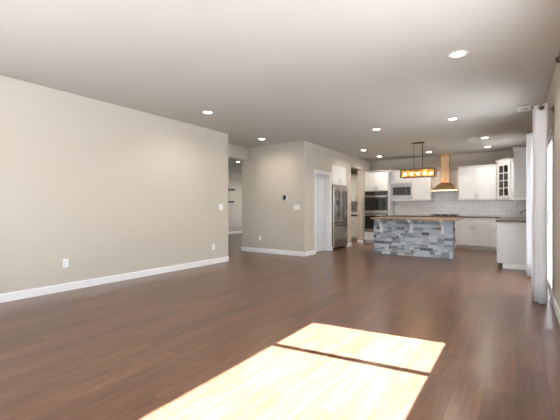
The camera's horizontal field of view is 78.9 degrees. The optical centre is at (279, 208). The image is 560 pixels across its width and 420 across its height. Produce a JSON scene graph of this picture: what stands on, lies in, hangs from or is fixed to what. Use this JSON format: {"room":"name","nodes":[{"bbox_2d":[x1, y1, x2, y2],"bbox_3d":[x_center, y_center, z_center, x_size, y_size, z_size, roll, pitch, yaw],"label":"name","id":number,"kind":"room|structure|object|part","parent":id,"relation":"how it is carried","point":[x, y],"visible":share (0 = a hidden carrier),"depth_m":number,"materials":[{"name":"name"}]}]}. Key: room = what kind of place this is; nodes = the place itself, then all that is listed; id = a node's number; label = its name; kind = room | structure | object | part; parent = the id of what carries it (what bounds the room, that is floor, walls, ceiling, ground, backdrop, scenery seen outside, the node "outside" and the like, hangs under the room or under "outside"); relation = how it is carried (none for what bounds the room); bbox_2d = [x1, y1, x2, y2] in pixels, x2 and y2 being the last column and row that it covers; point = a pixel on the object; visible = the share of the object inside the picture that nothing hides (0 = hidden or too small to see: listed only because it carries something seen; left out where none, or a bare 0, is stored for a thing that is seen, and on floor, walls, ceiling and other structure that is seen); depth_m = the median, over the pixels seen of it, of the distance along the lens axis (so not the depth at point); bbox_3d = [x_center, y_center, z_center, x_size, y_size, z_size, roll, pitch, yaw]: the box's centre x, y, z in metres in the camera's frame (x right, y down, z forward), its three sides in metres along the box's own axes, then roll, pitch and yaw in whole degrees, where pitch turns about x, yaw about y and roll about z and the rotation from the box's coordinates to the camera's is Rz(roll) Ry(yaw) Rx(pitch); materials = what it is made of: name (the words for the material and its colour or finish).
{"room":"empty living room","nodes":[
{"label":"empty living room","id":0,"kind":"room"},
{"bbox_2d":[0,75,227,293],"bbox_3d":[-2.881,-0.237,4.916,0.150,2.740,5.970,0,0,35],"label":"wall","id":1,"kind":"structure","parent":0,"point":[104,188],"depth_m":5.03,"materials":[{"name":"beige paint"}]},
{"bbox_2d":[62,259,67,267],"bbox_3d":[-2.950,0.753,4.677,0.010,0.120,0.075,0,0,35],"label":"wall outlet","id":2,"kind":"object","parent":1,"relation":"attached to","point":[64,261],"visible":1,"depth_m":4.67,"materials":[{"name":"white plastic"}]},
{"bbox_2d":[0,256,228,302],"bbox_3d":[-2.809,1.081,4.875,0.016,0.105,5.986,0,0,35],"label":"baseboard","id":3,"kind":"structure","parent":1,"relation":"attached to","point":[11,296],"depth_m":5.04,"materials":[{"name":"white wood"}]},
{"bbox_2d":[228,172,241,231],"bbox_3d":[-3.759,-0.237,13.012,0.150,2.740,9.250,0,0,35],"label":"wall","id":4,"kind":"structure","parent":0,"point":[234,179],"depth_m":15.38,"materials":[{"name":"beige paint"}]},
{"bbox_2d":[228,231,241,233],"bbox_3d":[-3.691,1.081,12.965,0.016,0.105,8.950,0,0,35],"label":"baseboard","id":5,"kind":"structure","parent":4,"relation":"attached to","point":[232,232],"depth_m":15.31,"materials":[{"name":"white wood"}]},
{"bbox_2d":[228,143,248,160],"bbox_3d":[-1.371,-1.442,8.447,0.230,0.330,1.550,0,0,35],"label":"wall","id":6,"kind":"structure","parent":0,"point":[235,152],"depth_m":8.69,"materials":[{"name":"beige paint"}]},
{"bbox_2d":[242,141,306,251],"bbox_3d":[-0.188,-0.237,8.640,1.950,2.740,0.120,0,0,35],"label":"wall","id":7,"kind":"structure","parent":0,"point":[271,172],"depth_m":8.50,"materials":[{"name":"beige paint"}]},
{"bbox_2d":[241,247,303,255],"bbox_3d":[-0.227,1.081,8.584,1.982,0.105,0.016,0,0,35],"label":"baseboard","id":8,"kind":"structure","parent":7,"relation":"attached to","point":[273,251],"depth_m":8.53,"materials":[{"name":"white wood"}]},
{"bbox_2d":[294,205,299,209],"bbox_3d":[0.402,-0.027,8.149,0.165,0.120,0.011,0,0,35],"label":"light switch","id":9,"kind":"object","parent":7,"relation":"attached to","point":[296,207],"visible":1,"depth_m":8.14,"materials":[{"name":"white plastic"}]},
{"bbox_2d":[0,233,559,419],"bbox_3d":[-0.719,1.158,8.150,11.500,0.050,14.050,0,0,35],"label":"floor","id":10,"kind":"structure","parent":0,"point":[354,332],"depth_m":2.85,"materials":[{"name":"laminate"}]},
{"bbox_2d":[332,185,347,248],"bbox_3d":[1.420,0.245,9.817,0.862,1.775,0.910,0,0,35],"label":"refrigerator","id":11,"kind":"object","parent":10,"relation":"on","point":[339,193],"visible":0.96,"depth_m":9.52,"materials":[{"name":"silver metal"}]},
{"bbox_3d":[1.567,-0.127,9.435,0.062,1.030,0.452,0,0,35],"label":"fridge door","id":12,"kind":"part","parent":11,"relation":"part of","materials":[{"name":"metal"}]},
{"bbox_3d":[1.698,0.736,9.623,0.062,0.675,0.910,0,0,35],"label":"freezer drawer","id":13,"kind":"part","parent":11,"relation":"part of","materials":[{"name":"metal"}]},
{"bbox_3d":[1.829,-0.127,9.811,0.062,1.030,0.452,0,0,35],"label":"fridge door","id":14,"kind":"part","parent":11,"relation":"part of","materials":[{"name":"metal"}]},
{"bbox_2d":[351,216,357,240],"bbox_3d":[2.420,0.697,12.368,1.625,0.872,0.671,0,0,35],"label":"base cabinet","id":15,"kind":"object","parent":10,"relation":"on","point":[354,219],"visible":0.24,"depth_m":11.88,"materials":[{"name":"white paint"}]},
{"bbox_3d":[2.428,0.718,12.009,0.386,0.606,0.020,0,0,35],"label":"door","id":16,"kind":"part","parent":15,"relation":"part of","materials":[{"name":"white paint"}]},
{"bbox_3d":[2.748,0.718,11.786,0.386,0.606,0.020,0,0,35],"label":"door","id":17,"kind":"part","parent":15,"relation":"part of","materials":[{"name":"white paint"}]},
{"bbox_2d":[364,170,393,242],"bbox_3d":[3.255,-0.035,11.109,0.835,2.335,0.641,0,0,35],"label":"tall cabinet","id":18,"kind":"object","parent":10,"relation":"on","point":[373,180],"visible":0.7,"depth_m":10.92,"materials":[{"name":"white paint"}]},
{"bbox_3d":[3.079,0.895,10.897,0.766,0.251,0.020,0,0,35],"label":"drawer","id":19,"kind":"part","parent":18,"relation":"part of","materials":[{"name":"white paint"}]},
{"bbox_3d":[2.921,-0.857,11.007,0.381,0.556,0.020,0,0,35],"label":"door","id":20,"kind":"part","parent":18,"relation":"part of","materials":[{"name":"white paint"}]},
{"bbox_2d":[365,191,387,231],"bbox_3d":[3.219,0.102,11.097,0.750,1.304,0.611,0,0,35],"label":"double wall oven","id":21,"kind":"object","parent":18,"relation":"in","point":[376,202],"visible":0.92,"depth_m":10.92,"materials":[{"name":"silver metal"}]},
{"bbox_3d":[3.088,0.456,10.910,0.750,0.575,0.048,0,0,35],"label":"oven door","id":22,"kind":"part","parent":21,"relation":"part of","materials":[{"name":"black glass"}]},
{"bbox_3d":[3.088,-0.135,10.910,0.750,0.575,0.048,0,0,35],"label":"oven door","id":23,"kind":"part","parent":21,"relation":"part of","materials":[{"name":"black glass"}]},
{"bbox_3d":[3.073,0.108,10.888,0.750,0.090,0.004,0,0,35],"label":"rail","id":24,"kind":"part","parent":21,"relation":"part of","materials":[{"name":"metal"}]},
{"bbox_3d":[3.090,-0.488,10.912,0.750,0.123,0.042,0,0,35],"label":"control panel","id":25,"kind":"part","parent":21,"relation":"part of","materials":[{"name":"black glass"}]},
{"bbox_3d":[3.146,-1.175,10.953,0.835,0.055,0.240,0,0,35],"label":"crown","id":26,"kind":"part","parent":18,"relation":"part of","materials":[{"name":"white paint"}]},
{"bbox_3d":[3.237,-0.857,10.787,0.381,0.556,0.020,0,0,35],"label":"door","id":27,"kind":"part","parent":18,"relation":"part of","materials":[{"name":"white paint"}]},
{"bbox_2d":[374,219,455,258],"bbox_3d":[3.177,0.700,8.183,1.820,0.866,0.740,0,0,35],"label":"kitchen island","id":28,"kind":"object","parent":10,"relation":"on","point":[420,238],"visible":0.97,"depth_m":8.03,"materials":[{"name":"stone"}]},
{"bbox_2d":[371,217,462,220],"bbox_3d":[3.237,0.242,8.123,1.910,0.046,0.830,0,0,35],"label":"island countertop","id":29,"kind":"structure","parent":28,"relation":"on","point":[381,218],"depth_m":7.80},
{"bbox_2d":[434,217,457,248],"bbox_3d":[4.841,0.697,9.997,0.760,0.872,0.651,0,0,35],"label":"base cabinet","id":30,"kind":"object","parent":10,"relation":"on","point":[456,222],"visible":0.06,"depth_m":9.56,"materials":[{"name":"white paint"}]},
{"bbox_2d":[388,215,501,217],"bbox_3d":[4.786,0.238,10.048,2.970,0.040,0.630,0,0,35],"label":"countertop","id":31,"kind":"structure","parent":30,"relation":"on","point":[388,215],"depth_m":9.66,"materials":[{"name":"brown stone"}]},
{"bbox_2d":[430,214,458,215],"bbox_3d":[4.842,0.194,9.997,0.720,0.048,0.500,0,0,35],"label":"gas cooktop","id":32,"kind":"object","parent":31,"relation":"in","point":[431,214],"visible":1,"depth_m":9.87,"materials":[{"name":"black metal"}]},
{"bbox_3d":[4.837,0.645,9.659,0.376,0.751,0.020,0,0,35],"label":"door","id":33,"kind":"part","parent":30,"relation":"part of","materials":[{"name":"white paint"}]},
{"bbox_2d":[458,218,486,249],"bbox_3d":[5.442,0.697,9.578,0.705,0.872,0.651,0,0,35],"label":"base cabinet","id":34,"kind":"object","parent":10,"relation":"on","point":[472,232],"visible":0.96,"depth_m":9.34,"materials":[{"name":"white paint"}]},
{"bbox_3d":[5.138,0.716,9.450,0.348,0.611,0.020,0,0,35],"label":"door","id":35,"kind":"part","parent":34,"relation":"part of","materials":[{"name":"white paint"}]},
{"bbox_3d":[5.282,0.333,9.349,0.701,0.126,0.020,0,0,35],"label":"drawer","id":36,"kind":"part","parent":34,"relation":"part of","materials":[{"name":"white paint"}]},
{"bbox_3d":[5.427,0.716,9.248,0.348,0.611,0.020,0,0,35],"label":"door","id":37,"kind":"part","parent":34,"relation":"part of","materials":[{"name":"white paint"}]},
{"bbox_2d":[487,218,497,250],"bbox_3d":[5.865,0.697,9.284,0.325,0.872,0.651,0,0,35],"label":"base cabinet","id":38,"kind":"object","parent":10,"relation":"on","point":[491,222],"visible":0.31,"depth_m":9.09,"materials":[{"name":"white paint"}]},
{"bbox_2d":[495,222,525,269],"bbox_3d":[5.244,0.697,7.526,0.708,0.872,2.974,0,0,35],"label":"base cabinet","id":39,"kind":"object","parent":10,"relation":"on","point":[511,236],"visible":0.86,"depth_m":6.36,"materials":[{"name":"white paint"}]},
{"bbox_3d":[4.375,0.645,6.818,0.020,0.751,0.706,0,0,35],"label":"door","id":40,"kind":"part","parent":39,"relation":"part of","materials":[{"name":"white paint"}]},
{"bbox_2d":[496,216,525,222],"bbox_3d":[5.431,0.238,7.776,0.687,0.040,3.620,0,0,35],"label":"countertop","id":41,"kind":"structure","parent":39,"relation":"on","point":[503,218],"depth_m":6.74,"materials":[{"name":"brown stone"}]},
{"bbox_3d":[4.451,1.088,6.275,0.577,0.090,0.014,0,0,35],"label":"moulding","id":42,"kind":"part","parent":39,"relation":"part of","materials":[{"name":"white wood"}]},
{"bbox_2d":[0,0,559,173],"bbox_3d":[-0.719,-1.657,8.150,11.500,0.100,14.050,0,0,35],"label":"ceiling","id":43,"kind":"structure","parent":0,"point":[325,73],"depth_m":3.82,"materials":[{"name":"paint"}]},
{"bbox_2d":[400,142,436,178],"bbox_3d":[3.365,-1.182,8.285,0.795,0.850,0.242,0,0,35],"label":"pendant light","id":44,"kind":"object","parent":43,"relation":"hanging from","point":[432,174],"visible":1,"depth_m":8.25,"materials":[{"name":"brown metal"}]},
{"bbox_3d":[3.364,-0.860,8.284,0.795,0.205,0.240,0,0,35],"label":"frame","id":45,"kind":"part","parent":44,"relation":"part of","materials":[{"name":"brown metal"}]},
{"bbox_2d":[449,50,467,57],"bbox_3d":[1.854,-1.619,3.535,0.184,0.036,0.184,0,0,35],"label":"recessed light","id":46,"kind":"object","parent":43,"relation":"in","point":[459,53],"visible":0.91,"depth_m":3.52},
{"bbox_2d":[517,105,530,111],"bbox_3d":[3.917,-1.601,5.461,0.180,0.012,0.320,0,0,35],"label":"ceiling vent","id":47,"kind":"object","parent":43,"relation":"in","point":[522,108],"visible":1,"depth_m":5.43,"materials":[{"name":"white metal"}]},
{"bbox_2d":[307,141,369,250],"bbox_3d":[1.802,-0.237,9.922,0.150,2.740,4.260,0,0,35],"label":"wall","id":48,"kind":"structure","parent":0,"point":[319,157],"depth_m":9.31,"materials":[{"name":"beige paint"}]},
{"bbox_2d":[316,174,325,251],"bbox_3d":[1.041,0.116,8.864,0.101,2.010,0.780,0,0,35],"label":"door","id":49,"kind":"structure","parent":48,"relation":"in","point":[320,179],"depth_m":8.93,"materials":[{"name":"white paint"}]},
{"bbox_2d":[314,169,331,253],"bbox_3d":[1.060,0.081,8.841,0.168,2.105,0.928,0,0,35],"label":"trim","id":50,"kind":"structure","parent":48,"relation":"attached to","point":[328,174],"depth_m":9.12,"materials":[{"name":"white wood"}]},
{"bbox_2d":[304,240,363,256],"bbox_3d":[1.649,1.081,9.556,0.016,0.105,3.756,0,0,35],"label":"baseboard","id":51,"kind":"structure","parent":48,"relation":"attached to","point":[312,252],"depth_m":8.32,"materials":[{"name":"white wood"}]},
{"bbox_2d":[351,150,513,201],"bbox_3d":[4.426,-0.237,11.115,6.450,2.740,0.700,0,0,35],"label":"wall","id":52,"kind":"structure","parent":0,"point":[483,158],"depth_m":10.36,"materials":[{"name":"beige paint"}]},
{"bbox_2d":[351,201,357,213],"bbox_3d":[2.614,-0.019,12.644,1.628,0.475,0.002,0,0,35],"label":"backsplash","id":53,"kind":"structure","parent":52,"relation":"attached to","point":[354,205],"depth_m":12.55,"materials":[{"name":"white tile"}]},
{"bbox_2d":[351,174,357,201],"bbox_3d":[2.500,-0.742,12.482,1.625,0.970,0.391,0,0,35],"label":"upper cabinet","id":54,"kind":"object","parent":52,"relation":"attached to","point":[354,177],"visible":0.26,"depth_m":12.18,"materials":[{"name":"white paint"}]},
{"bbox_2d":[391,169,433,200],"bbox_3d":[4.135,-0.715,10.642,1.230,0.975,0.401,0,0,35],"label":"upper cabinet","id":55,"kind":"object","parent":52,"relation":"attached to","point":[421,187],"visible":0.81,"depth_m":10.39,"materials":[{"name":"white paint"}]},
{"bbox_3d":[3.677,-0.972,10.772,0.310,0.326,0.020,0,0,35],"label":"door","id":56,"kind":"part","parent":55,"relation":"part of","materials":[{"name":"white paint"}]},
{"bbox_2d":[391,183,411,199],"bbox_3d":[3.889,-0.536,10.789,0.621,0.515,0.350,0,0,35],"label":"microwave","id":57,"kind":"object","parent":55,"relation":"in","point":[399,191],"visible":0.99,"depth_m":10.66,"materials":[{"name":"metal"}]},
{"bbox_3d":[3.754,-0.534,10.709,0.431,0.325,0.024,0,0,35],"label":"door","id":58,"kind":"part","parent":57,"relation":"part of","materials":[{"name":"glass"}]},
{"bbox_3d":[3.984,-0.542,10.548,0.128,0.260,0.026,0,0,35],"label":"control panel","id":59,"kind":"part","parent":57,"relation":"part of","materials":[{"name":"grey glass"}]},
{"bbox_3d":[3.938,-0.972,10.591,0.318,0.326,0.020,0,0,35],"label":"door","id":60,"kind":"part","parent":55,"relation":"part of","materials":[{"name":"white paint"}]},
{"bbox_3d":[4.037,-0.240,10.536,1.190,0.026,0.015,0,0,35],"label":"light rail","id":61,"kind":"part","parent":55,"relation":"part of","materials":[{"name":"white paint"}]},
{"bbox_3d":[4.292,-0.700,10.344,0.538,0.871,0.020,0,0,35],"label":"door","id":62,"kind":"part","parent":55,"relation":"part of","materials":[{"name":"white paint"}]},
{"bbox_2d":[430,154,458,191],"bbox_3d":[4.884,-1.051,10.062,0.722,1.112,0.504,0,0,35],"label":"range hood","id":63,"kind":"object","parent":52,"relation":"attached to","point":[445,185],"visible":0.95,"depth_m":10.02,"materials":[{"name":"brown wood"}]},
{"bbox_2d":[394,170,525,216],"bbox_3d":[4.229,-0.455,8.645,3.662,1.345,3.580,0,0,35],"label":"backsplash","id":64,"kind":"structure","parent":52,"relation":"attached to","point":[443,202],"depth_m":10.12,"materials":[{"name":"white tile"}]},
{"bbox_2d":[457,164,496,200],"bbox_3d":[5.572,-0.715,9.640,0.958,0.975,0.401,0,0,35],"label":"upper cabinet","id":65,"kind":"object","parent":52,"relation":"attached to","point":[476,182],"visible":1,"depth_m":9.47,"materials":[{"name":"white paint"}]},
{"bbox_3d":[5.315,-0.700,9.630,0.452,0.871,0.020,0,0,35],"label":"door","id":66,"kind":"part","parent":65,"relation":"part of","materials":[{"name":"white paint"}]},
{"bbox_3d":[5.571,-1.175,9.638,0.958,0.055,0.375,0,0,35],"label":"crown","id":67,"kind":"part","parent":65,"relation":"part of","materials":[{"name":"white paint"}]},
{"bbox_3d":[5.510,-0.240,9.510,0.913,0.026,0.015,0,0,35],"label":"light rail","id":68,"kind":"part","parent":65,"relation":"part of","materials":[{"name":"white paint"}]},
{"bbox_3d":[5.690,-0.700,9.370,0.452,0.871,0.020,0,0,35],"label":"door","id":69,"kind":"part","parent":65,"relation":"part of","materials":[{"name":"white paint"}]},
{"bbox_2d":[495,158,525,199],"bbox_3d":[6.199,-0.767,9.009,0.837,1.080,0.720,0,0,35],"label":"upper cabinet","id":70,"kind":"object","parent":52,"relation":"attached to","point":[505,167],"visible":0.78,"depth_m":9.00,"materials":[{"name":"white paint"}]},
{"bbox_3d":[5.924,-0.740,9.009,0.020,0.945,0.453,0,0,-8],"label":"door","id":71,"kind":"part","parent":70,"relation":"part of","materials":[{"name":"white paint"}]},
{"bbox_3d":[6.056,-1.280,8.971,0.359,0.055,1.104,0,0,-15],"label":"crown","id":72,"kind":"part","parent":70,"relation":"part of","materials":[{"name":"white paint"}]},
{"bbox_2d":[546,55,559,308],"bbox_3d":[3.368,-0.237,4.082,0.143,2.740,12.050,0,0,35],"label":"wall","id":73,"kind":"structure","parent":0,"point":[553,98],"depth_m":3.84,"materials":[{"name":"beige paint"}]},
{"bbox_2d":[512,146,525,198],"bbox_3d":[5.132,-0.737,7.134,0.443,1.070,0.465,0,0,35],"label":"upper cabinet","id":74,"kind":"object","parent":73,"relation":"attached to","point":[519,152],"visible":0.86,"depth_m":7.02,"materials":[{"name":"white paint"}]},
{"bbox_3d":[5.001,-0.722,7.253,0.020,0.976,0.416,0,0,35],"label":"door","id":75,"kind":"part","parent":74,"relation":"part of","materials":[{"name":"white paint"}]},
{"bbox_3d":[5.137,-1.244,7.131,0.432,0.055,0.465,0,0,35],"label":"crown","id":76,"kind":"part","parent":74,"relation":"part of","materials":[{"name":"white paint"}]},
{"bbox_2d":[539,105,553,112],"bbox_3d":[3.788,-1.187,4.941,0.150,0.080,2.496,0,0,35],"label":"curtain rod","id":77,"kind":"object","parent":73,"relation":"attached to","point":[541,107],"visible":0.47,"depth_m":3.97,"materials":[{"name":"brown metal"}]},
{"bbox_2d":[526,132,532,276],"bbox_3d":[4.223,-0.056,5.712,0.153,2.353,0.511,0,0,35],"label":"curtain","id":78,"kind":"object","parent":77,"relation":"hanging from","point":[529,152],"visible":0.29,"depth_m":5.58,"materials":[{"name":"white fabric"}]},
{"bbox_2d":[532,103,547,303],"bbox_3d":[3.188,-0.056,4.178,0.144,2.353,0.450,0,0,35],"label":"curtain","id":79,"kind":"object","parent":77,"relation":"hanging from","point":[539,117],"visible":0.97,"depth_m":4.04,"materials":[{"name":"white fabric"}]},
{"bbox_2d":[547,135,551,290],"bbox_3d":[3.885,0.073,4.849,0.115,2.120,1.640,0,0,35],"label":"door","id":80,"kind":"structure","parent":73,"relation":"in","point":[549,145],"depth_m":4.87,"materials":[{"name":"white glass"}]},
{"bbox_3d":[3.851,0.123,4.873,0.030,0.220,0.024,0,0,35],"label":"handle","id":81,"kind":"part","parent":80,"relation":"part of","materials":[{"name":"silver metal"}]},
{"bbox_2d":[551,291,559,323],"bbox_3d":[2.313,1.081,2.709,0.016,0.105,8.290,0,0,35],"label":"baseboard","id":82,"kind":"structure","parent":73,"relation":"attached to","point":[553,300],"depth_m":3.67,"materials":[{"name":"white wood"}]},
{"bbox_2d":[555,52,559,62],"bbox_3d":[1.260,-1.187,1.279,0.110,0.080,3.436,0,0,35],"label":"curtain rod","id":83,"kind":"object","parent":73,"relation":"attached to","point":[557,59],"visible":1,"depth_m":2.67,"materials":[{"name":"brown metal"}]},
{"bbox_3d":[1.260,-0.237,9.931,0.750,2.740,1.155,0,0,35],"label":"wall","id":84,"kind":"structure","parent":0,"visible":0},
{"bbox_2d":[332,165,345,185],"bbox_3d":[1.384,-0.932,9.845,0.811,0.531,0.947,0,0,35],"label":"upper cabinet","id":85,"kind":"object","parent":84,"relation":"attached to","point":[338,173],"visible":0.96,"depth_m":9.59,"materials":[{"name":"white paint"}]},
{"bbox_3d":[1.542,-0.931,9.444,0.020,0.525,0.467,0,0,35],"label":"door","id":86,"kind":"part","parent":85,"relation":"part of","materials":[{"name":"white paint"}]},
{"bbox_3d":[1.813,-0.931,9.832,0.020,0.525,0.472,0,0,35],"label":"door","id":87,"kind":"part","parent":85,"relation":"part of","materials":[{"name":"white paint"}]}
]}

